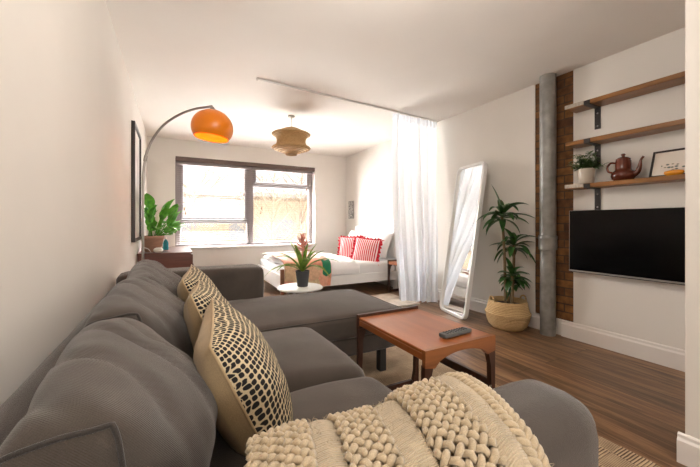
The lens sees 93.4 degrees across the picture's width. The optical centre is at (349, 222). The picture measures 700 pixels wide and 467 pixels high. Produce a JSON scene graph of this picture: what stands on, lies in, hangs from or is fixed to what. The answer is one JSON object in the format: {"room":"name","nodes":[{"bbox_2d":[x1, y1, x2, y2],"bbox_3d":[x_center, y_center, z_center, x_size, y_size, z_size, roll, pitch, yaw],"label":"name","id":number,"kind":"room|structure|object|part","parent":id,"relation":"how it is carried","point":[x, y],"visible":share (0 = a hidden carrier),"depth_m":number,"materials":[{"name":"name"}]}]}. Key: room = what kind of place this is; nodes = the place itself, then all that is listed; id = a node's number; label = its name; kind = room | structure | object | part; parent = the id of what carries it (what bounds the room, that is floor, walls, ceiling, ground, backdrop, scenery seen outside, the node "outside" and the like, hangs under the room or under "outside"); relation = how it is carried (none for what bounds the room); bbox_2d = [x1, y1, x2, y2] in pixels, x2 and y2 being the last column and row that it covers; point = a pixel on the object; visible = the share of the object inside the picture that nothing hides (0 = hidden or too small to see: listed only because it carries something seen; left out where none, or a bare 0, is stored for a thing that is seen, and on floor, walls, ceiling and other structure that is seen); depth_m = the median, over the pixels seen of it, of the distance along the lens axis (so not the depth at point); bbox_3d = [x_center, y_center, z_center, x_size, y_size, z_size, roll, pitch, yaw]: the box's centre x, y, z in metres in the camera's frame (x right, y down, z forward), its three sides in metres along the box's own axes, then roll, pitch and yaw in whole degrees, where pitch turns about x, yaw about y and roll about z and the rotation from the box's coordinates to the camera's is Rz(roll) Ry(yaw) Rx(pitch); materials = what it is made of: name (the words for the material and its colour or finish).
{"room":"studio apartment","nodes":[
{"label":"studio apartment","id":0,"kind":"room"},
{"bbox_2d":[0,0,146,405],"bbox_3d":[-1.178,-0.170,1.242,0.150,2.450,9.600,0,0,-28],"label":"wall","id":1,"kind":"structure","parent":0,"point":[68,104],"depth_m":1.21,"materials":[{"name":"white paint"}]},
{"bbox_2d":[131,120,140,241],"bbox_3d":[-2.350,-0.417,3.637,0.032,1.225,0.730,0,0,-28],"label":"framed picture","id":2,"kind":"object","parent":1,"relation":"attached to","point":[135,135],"visible":1,"depth_m":3.54,"materials":[{"name":"paint"}]},
{"bbox_2d":[135,130,138,237],"bbox_3d":[-2.358,-0.417,3.633,0.014,1.157,0.662,0,0,-28],"label":"artwork","id":3,"kind":"object","parent":2,"relation":"attached to","point":[136,131],"depth_m":3.63},
{"bbox_2d":[147,136,345,266],"bbox_3d":[-1.728,-0.170,6.247,3.590,2.450,0.250,0,0,-28],"label":"wall","id":4,"kind":"structure","parent":0,"point":[329,175],"depth_m":6.10,"materials":[{"name":"white paint"}]},
{"bbox_2d":[175,158,316,248],"bbox_3d":[-1.847,-0.335,6.152,2.530,1.560,0.265,0,0,-28],"label":"window","id":5,"kind":"structure","parent":4,"relation":"in","point":[250,182],"depth_m":6.18,"materials":[{"name":"grey metal"}]},
{"bbox_3d":[-2.422,-0.565,5.922,1.110,1.000,0.040,0,0,-28],"label":"sash","id":6,"kind":"part","parent":5,"relation":"part of","materials":[{"name":"grey metal"}]},
{"bbox_2d":[177,161,250,245],"bbox_3d":[-2.378,-0.325,5.835,1.215,1.420,0.074,0,0,-28],"label":"blind","id":7,"kind":"object","parent":5,"relation":"attached to","point":[178,163],"visible":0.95,"depth_m":5.86,"materials":[{"name":"white fabric"}]},
{"bbox_3d":[-2.384,0.376,5.846,1.209,0.018,0.040,0,0,-28],"label":"rail","id":8,"kind":"part","parent":7,"relation":"part of","materials":[{"name":"grey metal"}]},
{"bbox_3d":[-2.333,-0.307,5.841,0.903,1.355,0.003,0,0,-28],"label":"cord","id":9,"kind":"part","parent":7,"relation":"part of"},
{"bbox_2d":[176,156,314,171],"bbox_3d":[-1.820,-1.077,6.101,2.484,0.073,0.070,0,0,-28],"label":"blind pelmet","id":10,"kind":"object","parent":5,"relation":"attached to","point":[178,158],"visible":1,"depth_m":5.99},
{"bbox_3d":[-1.831,0.429,6.121,2.530,0.032,0.195,0,0,-28],"label":"sill","id":11,"kind":"part","parent":5,"relation":"part of","materials":[{"name":"white paint"}]},
{"bbox_3d":[-1.337,-0.902,6.501,1.110,0.325,0.040,0,0,-28],"label":"sash","id":12,"kind":"part","parent":5,"relation":"part of","materials":[{"name":"grey metal"}]},
{"bbox_2d":[251,167,312,243],"bbox_3d":[-1.295,-0.325,6.413,1.210,1.420,0.074,0,0,-28],"label":"blind","id":13,"kind":"object","parent":5,"relation":"attached to","point":[252,168],"visible":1,"depth_m":6.38,"materials":[{"name":"grey metal"}]},
{"bbox_3d":[-1.301,0.376,6.423,1.204,0.018,0.040,0,0,-28],"label":"rail","id":14,"kind":"part","parent":13,"relation":"part of","materials":[{"name":"grey metal"}]},
{"bbox_2d":[105,0,684,156],"bbox_3d":[0.472,-1.455,2.122,3.890,0.120,9.600,0,0,-28],"label":"ceiling","id":15,"kind":"structure","parent":0,"point":[438,60],"depth_m":2.70,"materials":[{"name":"paint"}]},
{"bbox_2d":[272,115,310,155],"bbox_3d":[-0.766,-1.141,4.306,0.504,0.508,0.504,0,0,-28],"label":"pendant light","id":16,"kind":"object","parent":15,"relation":"hanging from","point":[291,141],"visible":1,"depth_m":4.15,"materials":[{"name":"wicker"}]},
{"bbox_2d":[256,77,438,122],"bbox_3d":[0.157,-1.383,3.846,2.503,0.022,0.028,0,0,-33],"label":"track","id":17,"kind":"object","parent":15,"relation":"attached to","point":[257,78],"visible":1,"depth_m":3.66,"materials":[{"name":"white metal"}]},
{"bbox_2d":[392,113,437,301],"bbox_3d":[0.851,-0.171,4.337,0.738,2.398,0.297,0,0,-16],"label":"sheer curtain","id":18,"kind":"object","parent":17,"relation":"hanging from","point":[414,204],"visible":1,"depth_m":4.31,"materials":[{"name":"white fabric"}]},
{"bbox_2d":[264,280,686,466],"bbox_3d":[0.472,1.105,2.122,3.890,0.100,9.600,0,0,-28],"label":"floor","id":19,"kind":"structure","parent":0,"point":[637,405],"depth_m":2.27,"materials":[{"name":"brown wood"}]},
{"bbox_2d":[137,246,193,267],"bbox_3d":[-2.428,0.704,4.406,0.607,0.703,1.160,0,0,-28],"label":"sideboard","id":20,"kind":"object","parent":19,"relation":"on","point":[176,256],"visible":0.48,"depth_m":3.94,"materials":[{"name":"brown wood"}]},
{"bbox_2d":[153,247,162,252],"bbox_3d":[-2.277,0.322,3.919,0.104,0.061,0.104,0,0,-28],"label":"ornament","id":21,"kind":"object","parent":20,"relation":"on","point":[156,250],"visible":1,"depth_m":3.89,"materials":[{"name":"beige ceramic"}]},
{"bbox_2d":[141,193,185,251],"bbox_3d":[-2.372,0.000,4.221,0.499,0.704,1.030,0,0,-28],"label":"peace lily","id":22,"kind":"object","parent":20,"relation":"on","point":[151,241],"visible":0.94,"depth_m":4.05,"materials":[{"name":"plant"}]},
{"bbox_2d":[141,235,164,251],"bbox_3d":[-2.452,0.255,4.109,0.252,0.194,0.252,0,0,-28],"label":"pot","id":23,"kind":"object","parent":22,"relation":"attached to","point":[151,242],"depth_m":4.02,"materials":[{"name":"ceramic"}]},
{"bbox_2d":[153,215,159,235],"bbox_3d":[-2.377,0.039,4.052,0.051,0.290,0.190,0,0,-40],"label":"flower","id":24,"kind":"object","parent":22,"relation":"on","point":[156,222],"depth_m":4.03,"materials":[{"name":"plant"}]},
{"bbox_2d":[163,237,168,249],"bbox_3d":[-2.413,0.267,4.323,0.066,0.170,0.066,0,0,-28],"label":"spray bottle","id":25,"kind":"object","parent":20,"relation":"on","point":[165,243],"visible":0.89,"depth_m":4.30,"materials":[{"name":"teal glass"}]},
{"bbox_2d":[141,105,232,259],"bbox_3d":[-1.502,-0.002,2.951,0.886,2.115,0.356,0,0,-3],"label":"arc floor lamp","id":26,"kind":"object","parent":19,"relation":"on","point":[211,125],"visible":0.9,"depth_m":2.88,"materials":[{"name":"metal"}]},
{"bbox_3d":[-1.237,-0.882,2.967,0.356,0.267,0.356,0,0,-28],"label":"lamp shade","id":27,"kind":"part","parent":26,"relation":"part of","materials":[{"name":"orange metal"}]},
{"bbox_2d":[0,260,598,466],"bbox_3d":[-0.291,0.635,1.724,1.833,0.839,2.619,0,0,-28],"label":"sofa","id":28,"kind":"object","parent":19,"relation":"on","point":[125,387],"visible":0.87,"depth_m":0.71,"materials":[{"name":"grey fabric"}]},
{"bbox_3d":[-1.028,0.658,1.327,0.159,0.520,2.571,0,0,-28],"label":"frame","id":29,"kind":"part","parent":28,"relation":"part of","materials":[{"name":"grey fabric"}]},
{"bbox_2d":[0,317,217,466],"bbox_3d":[-0.473,0.470,0.744,0.330,0.480,0.621,0,0,-28],"label":"cushion","id":30,"kind":"object","parent":28,"relation":"on","point":[119,394],"depth_m":0.56,"materials":[{"name":"grey fabric"}]},
{"bbox_2d":[83,276,193,358],"bbox_3d":[-0.765,0.463,1.288,0.336,0.494,0.654,0,0,-28],"label":"cushion","id":31,"kind":"object","parent":28,"relation":"on","point":[142,299],"depth_m":1.12,"materials":[{"name":"grey fabric"}]},
{"bbox_2d":[126,260,181,296],"bbox_3d":[-1.118,0.468,1.951,0.336,0.491,0.886,0,0,-28],"label":"cushion","id":32,"kind":"object","parent":28,"relation":"on","point":[151,269],"depth_m":1.76,"materials":[{"name":"grey fabric"}]},
{"bbox_3d":[-1.200,0.635,2.568,1.011,0.577,0.274,0,0,-28],"label":"armrest","id":33,"kind":"part","parent":28,"relation":"part of","materials":[{"name":"grey fabric"}]},
{"bbox_2d":[177,264,221,301],"bbox_3d":[-0.746,0.456,1.710,0.246,0.440,0.470,0,0,-21],"label":"cushion","id":34,"kind":"object","parent":28,"relation":"on","point":[191,277],"visible":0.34,"depth_m":1.55,"materials":[{"name":"beige fabric"}]},
{"bbox_2d":[184,280,230,349],"bbox_3d":[-0.545,0.467,1.363,0.248,0.443,0.477,0,0,-21],"label":"cushion","id":35,"kind":"object","parent":28,"relation":"on","point":[198,300],"visible":0.32,"depth_m":1.17,"materials":[{"name":"beige fabric"}]},
{"bbox_2d":[193,298,292,455],"bbox_3d":[-0.321,0.477,0.996,0.274,0.429,0.462,0,0,-23],"label":"cushion","id":36,"kind":"object","parent":28,"relation":"on","point":[247,382],"visible":0.82,"depth_m":0.82,"materials":[{"name":"beige fabric"}]},
{"bbox_2d":[209,376,392,466],"bbox_3d":[-0.120,0.678,0.919,0.844,0.220,0.624,0,0,-28],"label":"seat cushion","id":37,"kind":"object","parent":28,"relation":"on","point":[314,400],"depth_m":1.08,"materials":[{"name":"grey fabric"}]},
{"bbox_2d":[261,327,364,392],"bbox_3d":[-0.428,0.679,1.497,0.848,0.237,0.693,0,0,-28],"label":"seat cushion","id":38,"kind":"object","parent":28,"relation":"on","point":[306,358],"depth_m":1.43,"materials":[{"name":"grey fabric"}]},
{"bbox_2d":[228,289,399,341],"bbox_3d":[-0.465,0.677,2.338,1.561,0.261,0.830,0,0,-28],"label":"cushion","id":39,"kind":"object","parent":28,"relation":"on","point":[332,314],"depth_m":2.18,"materials":[{"name":"grey fabric"}]},
{"bbox_3d":[0.222,0.949,2.346,0.052,0.188,0.052,0,0,-28],"label":"leg","id":40,"kind":"part","parent":28,"relation":"part of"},
{"bbox_2d":[244,371,553,466],"bbox_3d":[0.072,0.497,0.560,0.574,0.366,0.342,0,0,-28],"label":"knitted throw","id":41,"kind":"object","parent":28,"relation":"on","point":[451,419],"visible":1,"depth_m":0.53,"materials":[{"name":"beige fabric"}]},
{"bbox_3d":[-0.005,0.652,0.519,1.206,0.570,0.223,0,0,-28],"label":"armrest","id":42,"kind":"part","parent":28,"relation":"part of","materials":[{"name":"grey fabric"}]},
{"bbox_2d":[277,283,322,294],"bbox_3d":[-0.476,0.830,3.146,0.428,0.453,0.428,0,0,-28],"label":"round side table","id":43,"kind":"object","parent":19,"relation":"on","point":[288,288],"visible":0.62,"depth_m":3.04,"materials":[{"name":"white paint"}]},
{"bbox_2d":[265,233,336,286],"bbox_3d":[-0.443,0.344,3.149,0.682,0.517,0.670,0,0,-28],"label":"bromeliad","id":44,"kind":"object","parent":43,"relation":"on","point":[302,275],"visible":1,"depth_m":3.11,"materials":[{"name":"plant"}]},
{"bbox_2d":[294,233,309,257],"bbox_3d":[-0.457,0.275,3.154,0.197,0.377,0.191,0,0,27],"label":"flower","id":45,"kind":"object","parent":44,"relation":"on","point":[304,250],"depth_m":3.13,"materials":[{"name":"pink plant"}]},
{"bbox_2d":[295,270,309,286],"bbox_3d":[-0.452,0.528,3.147,0.136,0.150,0.136,0,0,-28],"label":"pot","id":46,"kind":"object","parent":44,"relation":"on","point":[302,276],"depth_m":3.10,"materials":[{"name":"black ceramic"}]},
{"bbox_2d":[258,226,397,294],"bbox_3d":[-0.376,0.555,5.414,1.957,1.000,1.412,0,0,-28],"label":"double bed","id":47,"kind":"object","parent":19,"relation":"on","point":[370,271],"visible":0.46,"depth_m":5.03,"materials":[{"name":"white fabric"}]},
{"bbox_3d":[-1.224,0.792,4.963,0.030,0.195,1.350,0,0,-28],"label":"footboard","id":48,"kind":"part","parent":47,"relation":"part of","materials":[{"name":"white paint"}]},
{"bbox_3d":[-0.897,0.835,4.363,0.047,0.440,0.047,0,0,-28],"label":"foot post","id":49,"kind":"part","parent":47,"relation":"part of","materials":[{"name":"brown wood"}]},
{"bbox_2d":[262,251,331,285],"bbox_3d":[-0.838,0.668,4.955,0.706,0.405,1.184,0,0,-28],"label":"patterned blanket","id":50,"kind":"object","parent":47,"relation":"on","point":[317,275],"visible":0.6,"depth_m":4.54,"materials":[{"name":"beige fabric"}]},
{"bbox_2d":[260,253,359,274],"bbox_3d":[-0.692,0.634,5.249,1.127,0.247,1.468,0,0,-28],"label":"duvet","id":51,"kind":"object","parent":47,"relation":"on","point":[343,265],"visible":0.38,"depth_m":4.82,"materials":[{"name":"white fabric"}]},
{"bbox_3d":[-0.394,0.703,5.405,1.845,0.254,1.376,0,0,-28],"label":"mattress","id":52,"kind":"part","parent":47,"relation":"part of","materials":[{"name":"white fabric"}]},
{"bbox_2d":[337,235,365,256],"bbox_3d":[0.012,0.422,5.673,0.515,0.429,0.215,0,0,17],"label":"striped cushion","id":53,"kind":"object","parent":47,"relation":"on","point":[345,244],"visible":0.48,"depth_m":5.65,"materials":[{"name":"red fabric"}]},
{"bbox_2d":[348,230,370,237],"bbox_3d":[0.128,0.345,6.030,0.255,0.406,0.663,0,0,-34],"label":"pillow","id":54,"kind":"object","parent":47,"relation":"on","point":[352,233],"visible":0.27,"depth_m":5.97,"materials":[{"name":"white fabric"}]},
{"bbox_3d":[-0.070,0.823,4.796,1.850,0.135,0.030,0,0,-28],"label":"rail","id":55,"kind":"part","parent":47,"relation":"part of","materials":[{"name":"white paint"}]},
{"bbox_2d":[350,235,383,261],"bbox_3d":[0.257,0.429,5.236,0.540,0.461,0.217,0,0,27],"label":"striped cushion","id":56,"kind":"object","parent":47,"relation":"on","point":[364,249],"visible":0.95,"depth_m":5.18,"materials":[{"name":"red fabric"}]},
{"bbox_3d":[0.419,0.335,5.839,0.048,0.440,1.270,0,0,-28],"label":"headboard panel","id":57,"kind":"part","parent":47,"relation":"part of","materials":[{"name":"white fabric"}]},
{"bbox_3d":[0.454,0.495,5.858,0.075,0.880,1.410,0,0,-28],"label":"headboard","id":58,"kind":"part","parent":47,"relation":"part of","materials":[{"name":"white fabric"}]},
{"bbox_2d":[366,232,393,258],"bbox_3d":[0.436,0.355,5.468,0.261,0.406,0.670,0,0,-40],"label":"pillow","id":59,"kind":"object","parent":47,"relation":"on","point":[387,237],"visible":0.56,"depth_m":5.25,"materials":[{"name":"white fabric"}]},
{"bbox_3d":[0.718,0.905,5.230,0.050,0.300,0.050,0,0,-28],"label":"leg","id":60,"kind":"part","parent":47,"relation":"part of","materials":[{"name":"white paint"}]},
{"bbox_2d":[388,259,398,291],"bbox_3d":[0.807,0.800,4.878,0.325,0.485,0.410,0,0,-28],"label":"bedside table","id":61,"kind":"object","parent":19,"relation":"on","point":[390,262],"visible":0.3,"depth_m":4.96,"materials":[{"name":"brown wood"}]},
{"bbox_3d":[0.596,0.842,4.981,0.050,0.403,0.026,0,0,-28],"label":"leg","id":62,"kind":"part","parent":61,"relation":"part of","materials":[{"name":"brown wood"}]},
{"bbox_2d":[371,293,419,306],"bbox_3d":[0.447,1.045,4.446,0.667,0.020,0.728,0,0,-28],"label":"rug","id":63,"kind":"object","parent":19,"relation":"on","point":[388,297],"visible":0.42,"depth_m":4.42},
{"bbox_2d":[440,161,487,319],"bbox_3d":[1.299,0.185,3.821,0.302,1.738,0.525,0,0,-15],"label":"floor mirror","id":64,"kind":"object","parent":19,"relation":"on","point":[458,274],"visible":1,"depth_m":3.79,"materials":[{"name":"white paint"}]},
{"bbox_2d":[349,346,660,466],"bbox_3d":[0.352,1.049,1.661,1.505,0.012,2.300,0,0,-28],"label":"rug","id":65,"kind":"object","parent":19,"relation":"on","point":[399,363],"visible":0.02,"depth_m":2.26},
{"bbox_2d":[356,305,495,390],"bbox_3d":[0.377,0.790,1.785,0.445,0.505,0.605,0,0,-28],"label":"coffee table","id":66,"kind":"object","parent":65,"relation":"on","point":[416,331],"visible":0.69,"depth_m":1.68,"materials":[{"name":"brown wood"}]},
{"bbox_3d":[0.067,0.832,1.946,0.050,0.423,0.026,0,0,-28],"label":"leg","id":67,"kind":"part","parent":66,"relation":"part of","materials":[{"name":"brown wood"}]},
{"bbox_3d":[0.190,0.585,1.685,0.014,0.030,0.557,0,0,-28],"label":"rail","id":68,"kind":"part","parent":66,"relation":"part of","materials":[{"name":"brown wood"}]},
{"bbox_3d":[0.416,0.832,2.131,0.050,0.423,0.026,0,0,-28],"label":"leg","id":69,"kind":"part","parent":66,"relation":"part of","materials":[{"name":"brown wood"}]},
{"bbox_3d":[0.338,0.832,1.438,0.050,0.423,0.026,0,0,-28],"label":"leg","id":70,"kind":"part","parent":66,"relation":"part of","materials":[{"name":"brown wood"}]},
{"bbox_2d":[439,327,471,338],"bbox_3d":[0.522,0.539,1.629,0.190,0.022,0.048,0,0,-32],"label":"remote control","id":71,"kind":"object","parent":66,"relation":"on","point":[461,330],"visible":1,"depth_m":1.61,"materials":[{"name":"grey plastic"}]},
{"bbox_3d":[0.686,0.832,1.624,0.050,0.423,0.026,0,0,-28],"label":"leg","id":72,"kind":"part","parent":66,"relation":"part of","materials":[{"name":"brown wood"}]},
{"bbox_2d":[485,295,531,331],"bbox_3d":[1.594,0.891,3.332,0.428,0.328,0.428,0,0,-28],"label":"seagrass basket","id":73,"kind":"object","parent":19,"relation":"on","point":[502,316],"visible":0.96,"depth_m":3.18,"materials":[{"name":"beige wicker"}]},
{"bbox_2d":[476,186,537,303],"bbox_3d":[1.551,0.311,3.288,0.469,1.424,0.530,0,0,-44],"label":"dracaena","id":74,"kind":"object","parent":73,"relation":"in","point":[509,287],"visible":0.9,"depth_m":3.29,"materials":[{"name":"plant"}]},
{"bbox_3d":[1.554,0.378,3.337,0.059,0.911,0.033,0,0,11],"label":"stem","id":75,"kind":"part","parent":74,"relation":"part of","materials":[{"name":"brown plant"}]},
{"bbox_3d":[1.613,0.677,3.278,0.032,0.312,0.045,0,0,28],"label":"stem","id":76,"kind":"part","parent":74,"relation":"part of","materials":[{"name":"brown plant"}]},
{"bbox_3d":[1.643,0.528,3.328,0.045,0.611,0.041,0,0,-28],"label":"stem","id":77,"kind":"part","parent":74,"relation":"part of","materials":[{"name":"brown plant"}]},
{"bbox_2d":[538,73,557,336],"bbox_3d":[1.876,-0.170,3.129,0.160,2.449,0.160,0,0,22],"label":"pipe","id":78,"kind":"object","parent":19,"relation":"on","point":[547,243],"visible":1,"depth_m":3.07,"materials":[{"name":"grey metal"}]},
{"bbox_2d":[346,27,684,349],"bbox_3d":[1.266,-0.170,4.607,0.150,2.450,5.962,0,0,-28],"label":"wall","id":79,"kind":"structure","parent":0,"point":[499,133],"depth_m":2.95,"materials":[{"name":"white paint"}]},
{"bbox_2d":[349,201,353,218],"bbox_3d":[0.024,-0.270,6.756,0.016,0.360,0.220,0,0,-28],"label":"print","id":80,"kind":"object","parent":79,"relation":"attached to","point":[351,203],"visible":1,"depth_m":6.73,"materials":[{"name":"beige paper"}]},
{"bbox_2d":[375,280,539,329],"bbox_3d":[0.905,0.980,5.104,0.020,0.150,4.245,0,0,-28],"label":"baseboard","id":81,"kind":"structure","parent":79,"relation":"attached to","point":[479,305],"depth_m":3.89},
{"bbox_2d":[561,320,684,371],"bbox_3d":[2.264,0.980,2.555,0.020,0.150,1.202,0,0,-28],"label":"baseboard","id":82,"kind":"structure","parent":79,"relation":"attached to","point":[671,357],"depth_m":2.63,"materials":[{"name":"white wood"}]},
{"bbox_2d":[565,71,684,129],"bbox_3d":[2.220,-0.917,2.468,0.177,0.222,1.085,0,0,-28],"label":"wall shelf","id":83,"kind":"object","parent":79,"relation":"attached to","point":[676,79],"visible":1,"depth_m":2.56,"materials":[{"name":"brown wood"}]},
{"bbox_2d":[565,118,684,165],"bbox_3d":[2.221,-0.597,2.466,0.177,0.221,1.082,0,0,-28],"label":"wall shelf","id":84,"kind":"object","parent":79,"relation":"attached to","point":[679,124],"visible":0.77,"depth_m":2.56,"materials":[{"name":"brown wood"}]},
{"bbox_2d":[565,174,684,209],"bbox_3d":[2.220,-0.222,2.468,0.177,0.222,1.085,0,0,-28],"label":"wall shelf","id":85,"kind":"object","parent":79,"relation":"attached to","point":[597,186],"visible":0.98,"depth_m":2.57,"materials":[{"name":"brown wood"}]},
{"bbox_2d":[569,150,608,183],"bbox_3d":[2.005,-0.475,2.810,0.237,0.286,0.292,0,0,-28],"label":"potted plant","id":86,"kind":"object","parent":85,"relation":"on","point":[586,171],"visible":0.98,"depth_m":2.79,"materials":[{"name":"green plant"}]},
{"bbox_3d":[2.030,-0.398,2.834,0.126,0.132,0.126,0,0,-28],"label":"pot","id":87,"kind":"part","parent":86,"relation":"part of","materials":[{"name":"beige ceramic"}]},
{"bbox_2d":[606,154,644,180],"bbox_3d":[2.155,-0.440,2.590,0.171,0.215,0.193,0,0,13],"label":"teapot","id":88,"kind":"object","parent":85,"relation":"on","point":[623,165],"visible":0.93,"depth_m":2.55,"materials":[{"name":"brown ceramic"}]},
{"bbox_3d":[2.112,-0.443,2.670,0.016,0.096,0.068,0,0,-28],"label":"handle","id":89,"kind":"part","parent":88,"relation":"part of","materials":[{"name":"brown ceramic"}]},
{"bbox_3d":[2.151,-0.520,2.598,0.094,0.053,0.094,0,0,-28],"label":"lid","id":90,"kind":"part","parent":88,"relation":"part of","materials":[{"name":"brown ceramic"}]},
{"bbox_3d":[2.192,-0.429,2.519,0.052,0.159,0.091,0,0,-28],"label":"spout","id":91,"kind":"part","parent":88,"relation":"part of","materials":[{"name":"brown ceramic"}]},
{"bbox_2d":[649,148,684,176],"bbox_3d":[2.326,-0.430,2.317,0.094,0.204,0.330,0,0,-28],"label":"framed print","id":92,"kind":"object","parent":85,"relation":"on","point":[674,159],"visible":0.65,"depth_m":2.38,"materials":[{"name":"paper"}]},
{"bbox_2d":[664,169,684,174],"bbox_3d":[2.253,-0.350,2.295,0.050,0.036,0.110,0,0,-28],"label":"dish","id":93,"kind":"object","parent":85,"relation":"on","point":[670,172],"visible":0.94,"depth_m":2.28,"materials":[{"name":"ceramic"}]},
{"bbox_2d":[569,207,684,284],"bbox_3d":[2.228,0.162,2.545,0.092,0.543,0.974,0,0,-28],"label":"television","id":94,"kind":"object","parent":79,"relation":"attached to","point":[646,244],"visible":1,"depth_m":2.56,"materials":[{"name":"black metal"}]},
{"bbox_2d":[535,71,572,321],"bbox_3d":[2.019,-0.245,3.203,0.142,2.300,0.362,0,0,-28],"label":"brick wall","id":95,"kind":"structure","parent":0,"point":[564,82],"depth_m":3.11,"materials":[{"name":"brown brick"}]},
{"bbox_2d":[685,0,699,439],"bbox_3d":[2.924,-0.170,0.193,1.379,2.450,3.588,0,0,-28],"label":"wall","id":96,"kind":"structure","parent":0,"point":[692,7],"depth_m":1.43,"materials":[{"name":"white paint"}]},
{"bbox_2d":[677,431,699,466],"bbox_3d":[2.302,0.991,-0.128,0.020,0.129,3.608,0,0,-28],"label":"baseboard","id":97,"kind":"structure","parent":96,"relation":"attached to","point":[688,447],"depth_m":1.43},
{"label":"outside","id":98,"kind":"structure","parent":0,"visible":0},
{"bbox_3d":[-23.065,6.155,42.439,120.000,0.200,83.400,0,0,-28],"label":"ground","id":99,"kind":"structure","parent":98,"visible":0},
{"bbox_2d":[180,167,243,243],"bbox_3d":[-7.487,0.915,15.202,5.281,10.293,5.025,0,0,31],"label":"bare tree","id":100,"kind":"object","parent":99,"relation":"on","point":[192,230],"visible":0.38,"depth_m":15.31,"materials":[{"name":"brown plant"}]},
{"bbox_2d":[180,189,307,243],"bbox_3d":[-12.688,1.855,27.233,36.600,8.400,8.600,0,0,-28],"label":"apartment block","id":101,"kind":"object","parent":99,"relation":"on","point":[207,199],"visible":0.04,"depth_m":24.75,"materials":[{"name":"brick"}]},
{"bbox_2d":[208,169,307,241],"bbox_3d":[-3.797,0.570,16.412,5.574,10.981,5.210,0,0,-45],"label":"bare tree","id":102,"kind":"object","parent":99,"relation":"on","point":[272,218],"visible":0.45,"depth_m":15.86,"materials":[{"name":"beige plant"}]},
{"bbox_2d":[253,171,307,240],"bbox_3d":[-2.854,0.000,19.630,5.879,12.121,6.021,0,0,-12],"label":"bare tree","id":103,"kind":"object","parent":99,"relation":"on","point":[300,191],"visible":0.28,"depth_m":19.22,"materials":[{"name":"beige plant"}]}
]}

